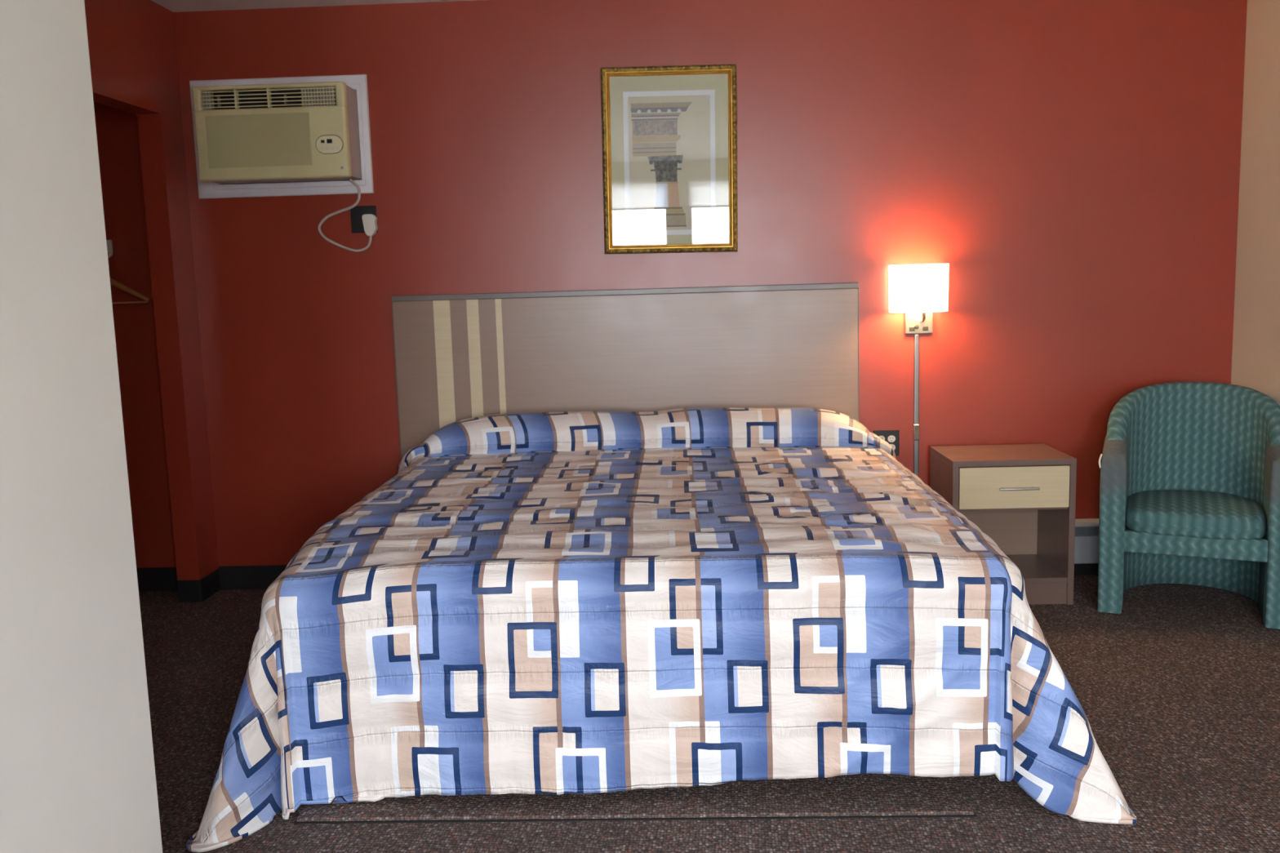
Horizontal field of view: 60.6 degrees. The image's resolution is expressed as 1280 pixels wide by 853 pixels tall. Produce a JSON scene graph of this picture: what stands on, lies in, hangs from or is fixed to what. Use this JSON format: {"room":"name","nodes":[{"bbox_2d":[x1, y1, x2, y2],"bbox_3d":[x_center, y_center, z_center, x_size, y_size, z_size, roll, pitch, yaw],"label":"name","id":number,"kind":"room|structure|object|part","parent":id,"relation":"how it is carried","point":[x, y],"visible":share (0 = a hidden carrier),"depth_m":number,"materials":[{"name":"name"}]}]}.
{"room":"hotel room","nodes":[
{"label":"hotel room","id":0,"kind":"room"},
{"bbox_2d":[0,0,162,852],"bbox_3d":[-1.969,0.119,0.113,2.035,2.554,3.600,-1,8,2],"label":"wall partition","id":1,"kind":"structure","parent":0,"point":[77,768],"depth_m":1.69,"materials":[{"name":"grey paint"}]},
{"bbox_2d":[84,0,218,580],"bbox_3d":[-2.071,-0.316,3.390,0.100,2.554,3.000,-1,8,2],"label":"wall","id":2,"kind":"structure","parent":0,"point":[132,44],"depth_m":4.67,"materials":[{"name":"red paint"}]},
{"bbox_2d":[177,568,220,602],"bbox_3d":[-1.984,0.716,4.924,0.107,0.100,0.195,-1,8,2],"label":"baseboard","id":3,"kind":"structure","parent":2,"relation":"attached to","point":[188,591],"depth_m":4.83,"materials":[{"name":"rubber"}]},
{"bbox_2d":[151,0,470,12],"bbox_3d":[-0.235,-1.436,1.347,5.480,0.100,6.820,-1,8,2],"label":"ceiling","id":4,"kind":"structure","parent":0,"point":[175,6],"depth_m":4.62,"materials":[{"name":"paint"}]},
{"bbox_2d":[93,0,1247,568],"bbox_3d":[-0.079,-0.569,4.851,5.480,2.554,0.100,-1,8,2],"label":"wall","id":5,"kind":"structure","parent":0,"point":[1073,166],"depth_m":4.72,"materials":[{"name":"red paint"}]},
{"bbox_2d":[106,240,113,257],"bbox_3d":[-2.400,-0.640,3.761,0.053,0.079,2.199,-1,8,2],"label":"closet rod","id":6,"kind":"object","parent":5,"relation":"attached to","point":[109,245],"visible":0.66,"depth_m":4.83,"materials":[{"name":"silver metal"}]},
{"bbox_2d":[109,277,150,304],"bbox_3d":[-2.379,-0.656,4.771,0.465,0.259,0.043,-1,8,2],"label":"hanger","id":7,"kind":"object","parent":6,"relation":"hanging from","point":[113,282],"visible":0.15,"depth_m":4.77,"materials":[{"name":"brown wood"}]},
{"bbox_2d":[136,567,177,591],"bbox_3d":[-2.358,0.707,5.043,0.650,0.107,0.018,-1,8,2],"label":"baseboard","id":8,"kind":"structure","parent":5,"relation":"attached to","point":[149,579],"depth_m":5.04,"materials":[{"name":"rubber"}]},
{"bbox_2d":[218,564,287,590],"bbox_3d":[-1.385,0.684,5.006,1.100,0.107,0.018,-1,8,2],"label":"baseboard","id":9,"kind":"structure","parent":5,"relation":"attached to","point":[234,577],"depth_m":5.02,"materials":[{"name":"rubber"}]},
{"bbox_2d":[189,74,377,252],"bbox_3d":[-1.548,-1.118,4.670,0.782,0.752,0.212,-1,8,2],"label":"air conditioner","id":10,"kind":"object","parent":5,"relation":"attached to","point":[309,130],"visible":1,"depth_m":4.57,"materials":[{"name":"beige plastic"}]},
{"bbox_2d":[204,112,312,168],"bbox_3d":[-1.589,-1.192,4.562,0.440,0.213,0.005,-1,8,2],"label":"panel","id":11,"kind":"object","parent":10,"relation":"attached to","point":[232,140],"depth_m":4.56,"materials":[{"name":"beige plastic"}]},
{"bbox_3d":[-1.539,-1.231,4.581,0.640,0.387,0.050,-1,8,2],"label":"panel","id":12,"kind":"part","parent":10,"relation":"part of","materials":[{"name":"beige plastic"}]},
{"bbox_3d":[-1.554,-1.256,4.750,0.770,0.500,0.017,-1,8,2],"label":"wall trim","id":13,"kind":"part","parent":10,"relation":"part of","materials":[{"name":"beige plastic"}]},
{"bbox_3d":[-1.292,-1.173,4.554,0.110,0.070,0.008,-1,8,2],"label":"control panel","id":14,"kind":"part","parent":10,"relation":"part of","materials":[{"name":"beige plastic"}]},
{"bbox_3d":[-1.291,-0.917,4.758,0.239,0.315,0.053,-1,8,2],"label":"power cord","id":15,"kind":"part","parent":10,"relation":"part of","materials":[{"name":"white plastic"}]},
{"bbox_2d":[350,205,377,232],"bbox_3d":[-1.209,-0.907,4.791,0.115,0.115,0.006,-1,8,2],"label":"wall outlet","id":16,"kind":"object","parent":5,"relation":"attached to","point":[357,212],"visible":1,"depth_m":4.79,"materials":[{"name":"black plastic"}]},
{"bbox_2d":[391,282,859,460],"bbox_3d":[-0.054,0.053,4.864,2.040,1.317,0.036,-1,8,2],"label":"headboard","id":17,"kind":"object","parent":5,"relation":"attached to","point":[459,357],"visible":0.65,"depth_m":4.80,"materials":[{"name":"grey wood"}]},
{"bbox_2d":[600,63,737,253],"bbox_3d":[0.128,-1.143,4.699,0.577,0.784,0.032,-1,8,2],"label":"framed picture","id":18,"kind":"object","parent":5,"relation":"attached to","point":[669,133],"visible":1,"depth_m":4.71,"materials":[{"name":"brown"}]},
{"bbox_2d":[627,94,711,231],"bbox_3d":[0.128,-1.133,4.712,0.352,0.567,0.001,-1,8,2],"label":"print","id":19,"kind":"object","parent":18,"relation":"attached to","point":[669,135],"depth_m":4.71,"materials":[{"name":"paper"}]},
{"bbox_2d":[872,430,899,455],"bbox_3d":[1.089,0.074,4.840,0.115,0.115,0.009,-1,8,2],"label":"wall outlet","id":20,"kind":"object","parent":5,"relation":"attached to","point":[891,437],"visible":0.52,"depth_m":4.83,"materials":[{"name":"black plastic"}]},
{"bbox_2d":[887,435,895,442],"bbox_3d":[1.111,0.055,4.834,0.034,0.030,0.003,-1,8,2],"label":"receptacle","id":21,"kind":"object","parent":20,"relation":"attached to","point":[891,438],"depth_m":4.83,"materials":[{"name":"white plastic"}]},
{"bbox_2d":[913,333,919,476],"bbox_3d":[1.218,0.006,4.823,0.025,0.827,0.016,-1,8,2],"label":"cord cover","id":22,"kind":"object","parent":5,"relation":"attached to","point":[916,405],"visible":0.81,"depth_m":4.81,"materials":[{"name":"grey metal"}]},
{"bbox_2d":[888,263,948,333],"bbox_3d":[1.195,-0.542,4.676,0.246,0.298,0.164,-1,8,2],"label":"wall lamp","id":23,"kind":"object","parent":5,"relation":"attached to","point":[917,291],"visible":1,"depth_m":4.60,"materials":[{"name":"beige"}]},
{"bbox_2d":[909,326,915,331],"bbox_3d":[1.182,-0.424,4.756,0.024,0.020,0.004,-1,8,2],"label":"socket","id":24,"kind":"object","parent":23,"relation":"attached to","point":[911,328],"depth_m":4.75,"materials":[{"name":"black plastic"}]},
{"bbox_3d":[1.193,-0.589,4.655,0.246,0.200,0.136,-1,8,2],"label":"lamp shade","id":25,"kind":"part","parent":23,"relation":"part of","materials":[{"name":"beige fabric"}]},
{"bbox_3d":[1.212,-0.472,4.758,0.120,0.137,0.018,-1,8,2],"label":"plate","id":26,"kind":"part","parent":23,"relation":"part of","materials":[{"name":"silver metal"}]},
{"bbox_3d":[1.217,-0.496,4.712,0.017,0.097,0.074,-1,8,2],"label":"arm","id":27,"kind":"part","parent":23,"relation":"part of","materials":[{"name":"silver metal"}]},
{"bbox_2d":[922,326,928,330],"bbox_3d":[1.240,-0.425,4.754,0.024,0.020,0.004,-1,8,2],"label":"socket","id":28,"kind":"object","parent":23,"relation":"attached to","point":[924,328],"depth_m":4.75,"materials":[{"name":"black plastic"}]},
{"bbox_2d":[1074,518,1099,574],"bbox_3d":[1.832,0.539,4.848,1.505,0.250,0.064,-1,8,2],"label":"baseboard heater","id":29,"kind":"object","parent":5,"relation":"attached to","point":[1086,531],"visible":0.02,"depth_m":4.82,"materials":[{"name":"metal"}]},
{"bbox_3d":[1.833,0.539,4.875,1.505,0.243,0.010,-1,8,2],"label":"panel","id":30,"kind":"part","parent":29,"relation":"part of","materials":[{"name":"metal"}]},
{"bbox_2d":[1075,518,1099,527],"bbox_3d":[1.828,0.428,4.828,1.505,0.024,0.054,-1,8,2],"label":"hood","id":31,"kind":"object","parent":29,"relation":"attached to","point":[1089,522],"depth_m":4.81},
{"bbox_2d":[138,574,1279,852],"bbox_3d":[-0.158,1.194,1.698,5.480,0.100,6.820,-1,8,2],"label":"floor","id":32,"kind":"structure","parent":0,"point":[1177,691],"depth_m":3.09,"materials":[{"name":"carpet"}]},
{"bbox_2d":[293,773,977,824],"bbox_3d":[0.007,0.571,3.779,1.729,0.575,2.120,-1,8,2],"label":"bed","id":33,"kind":"object","parent":32,"relation":"on","point":[859,796],"visible":0.1,"depth_m":2.83,"materials":[{"name":"carpet"}]},
{"bbox_2d":[186,407,1137,852],"bbox_3d":[0.034,0.453,3.740,2.343,0.813,2.269,-2,8,0],"label":"bedspread","id":34,"kind":"object","parent":33,"relation":"on","point":[566,602],"visible":1,"depth_m":2.79,"materials":[{"name":"multicoloured fabric"}]},
{"bbox_2d":[929,444,1076,604],"bbox_3d":[1.510,0.407,4.585,0.488,0.600,0.434,-1,8,2],"label":"nightstand","id":35,"kind":"object","parent":32,"relation":"on","point":[1022,497],"visible":0.83,"depth_m":4.44,"materials":[{"name":"brown laminate"}]},
{"bbox_3d":[1.279,0.422,4.613,0.024,0.576,0.400,-1,8,2],"label":"panel","id":36,"kind":"part","parent":35,"relation":"part of","materials":[{"name":"brown laminate"}]},
{"bbox_3d":[1.517,0.381,4.795,0.440,0.556,0.012,-1,8,2],"label":"panel","id":37,"kind":"part","parent":35,"relation":"part of","materials":[{"name":"grey wood"}]},
{"bbox_3d":[1.502,0.119,4.564,0.488,0.024,0.400,-1,8,2],"label":"panel","id":38,"kind":"part","parent":35,"relation":"part of","materials":[{"name":"brown laminate"}]},
{"bbox_3d":[1.508,0.308,4.594,0.440,0.010,0.368,-1,8,2],"label":"divider rail","id":39,"kind":"part","parent":35,"relation":"part of","materials":[{"name":"brown laminate"}]},
{"bbox_3d":[1.498,0.244,4.388,0.434,0.168,0.020,-1,8,2],"label":"drawer","id":40,"kind":"part","parent":35,"relation":"part of","materials":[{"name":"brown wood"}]},
{"bbox_3d":[1.512,0.248,4.362,0.154,0.010,0.034,-1,8,2],"label":"handle","id":41,"kind":"part","parent":35,"relation":"part of","materials":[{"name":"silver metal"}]},
{"bbox_2d":[1006,554,1067,583],"bbox_3d":[1.516,0.602,4.625,0.440,0.022,0.384,-1,8,2],"label":"shelf","id":42,"kind":"object","parent":35,"relation":"attached to","point":[1034,568],"depth_m":4.55,"materials":[{"name":"brown laminate"}]},
{"bbox_3d":[1.742,0.411,4.595,0.024,0.576,0.400,-1,8,2],"label":"panel","id":43,"kind":"part","parent":35,"relation":"part of","materials":[{"name":"brown laminate"}]},
{"bbox_2d":[1097,382,1279,629],"bbox_3d":[2.211,0.275,4.379,0.678,0.860,0.606,2,8,25],"label":"armchair","id":44,"kind":"object","parent":32,"relation":"on","point":[1189,483],"visible":1,"depth_m":4.38,"materials":[{"name":"teal fabric"}]},
{"bbox_3d":[1.793,0.135,4.262,0.013,0.054,0.031,2,8,25],"label":"edge trim","id":45,"kind":"part","parent":44,"relation":"part of","materials":[{"name":"beige"}]},
{"bbox_3d":[1.846,0.418,4.281,0.094,0.622,0.081,2,8,25],"label":"leg","id":46,"kind":"part","parent":44,"relation":"part of","materials":[{"name":"teal fabric"}]},
{"bbox_3d":[1.906,0.368,4.405,0.094,0.678,0.245,2,8,25],"label":"arm","id":47,"kind":"part","parent":44,"relation":"part of","materials":[{"name":"teal fabric"}]},
{"bbox_3d":[2.105,0.453,4.159,0.496,0.083,0.038,2,8,25],"label":"seat rail","id":48,"kind":"part","parent":44,"relation":"part of","materials":[{"name":"teal fabric"}]},
{"bbox_2d":[1125,489,1266,540],"bbox_3d":[2.206,0.332,4.362,0.496,0.120,0.545,2,8,25],"label":"seat cushion","id":49,"kind":"object","parent":44,"relation":"on","point":[1150,514],"depth_m":4.19,"materials":[{"name":"teal fabric"}]},
{"bbox_3d":[2.426,0.385,4.159,0.094,0.678,0.245,2,8,25],"label":"arm","id":50,"kind":"part","parent":44,"relation":"part of","materials":[{"name":"teal fabric"}]},
{"bbox_3d":[2.366,0.436,4.035,0.094,0.622,0.081,2,8,25],"label":"leg","id":51,"kind":"part","parent":44,"relation":"part of","materials":[{"name":"teal fabric"}]},
{"bbox_2d":[1231,0,1279,404],"bbox_3d":[2.491,-0.187,1.429,0.100,2.554,6.600,-1,8,2],"label":"wall","id":52,"kind":"structure","parent":0,"point":[1255,355],"depth_m":4.49,"materials":[{"name":"beige paint"}]}
]}

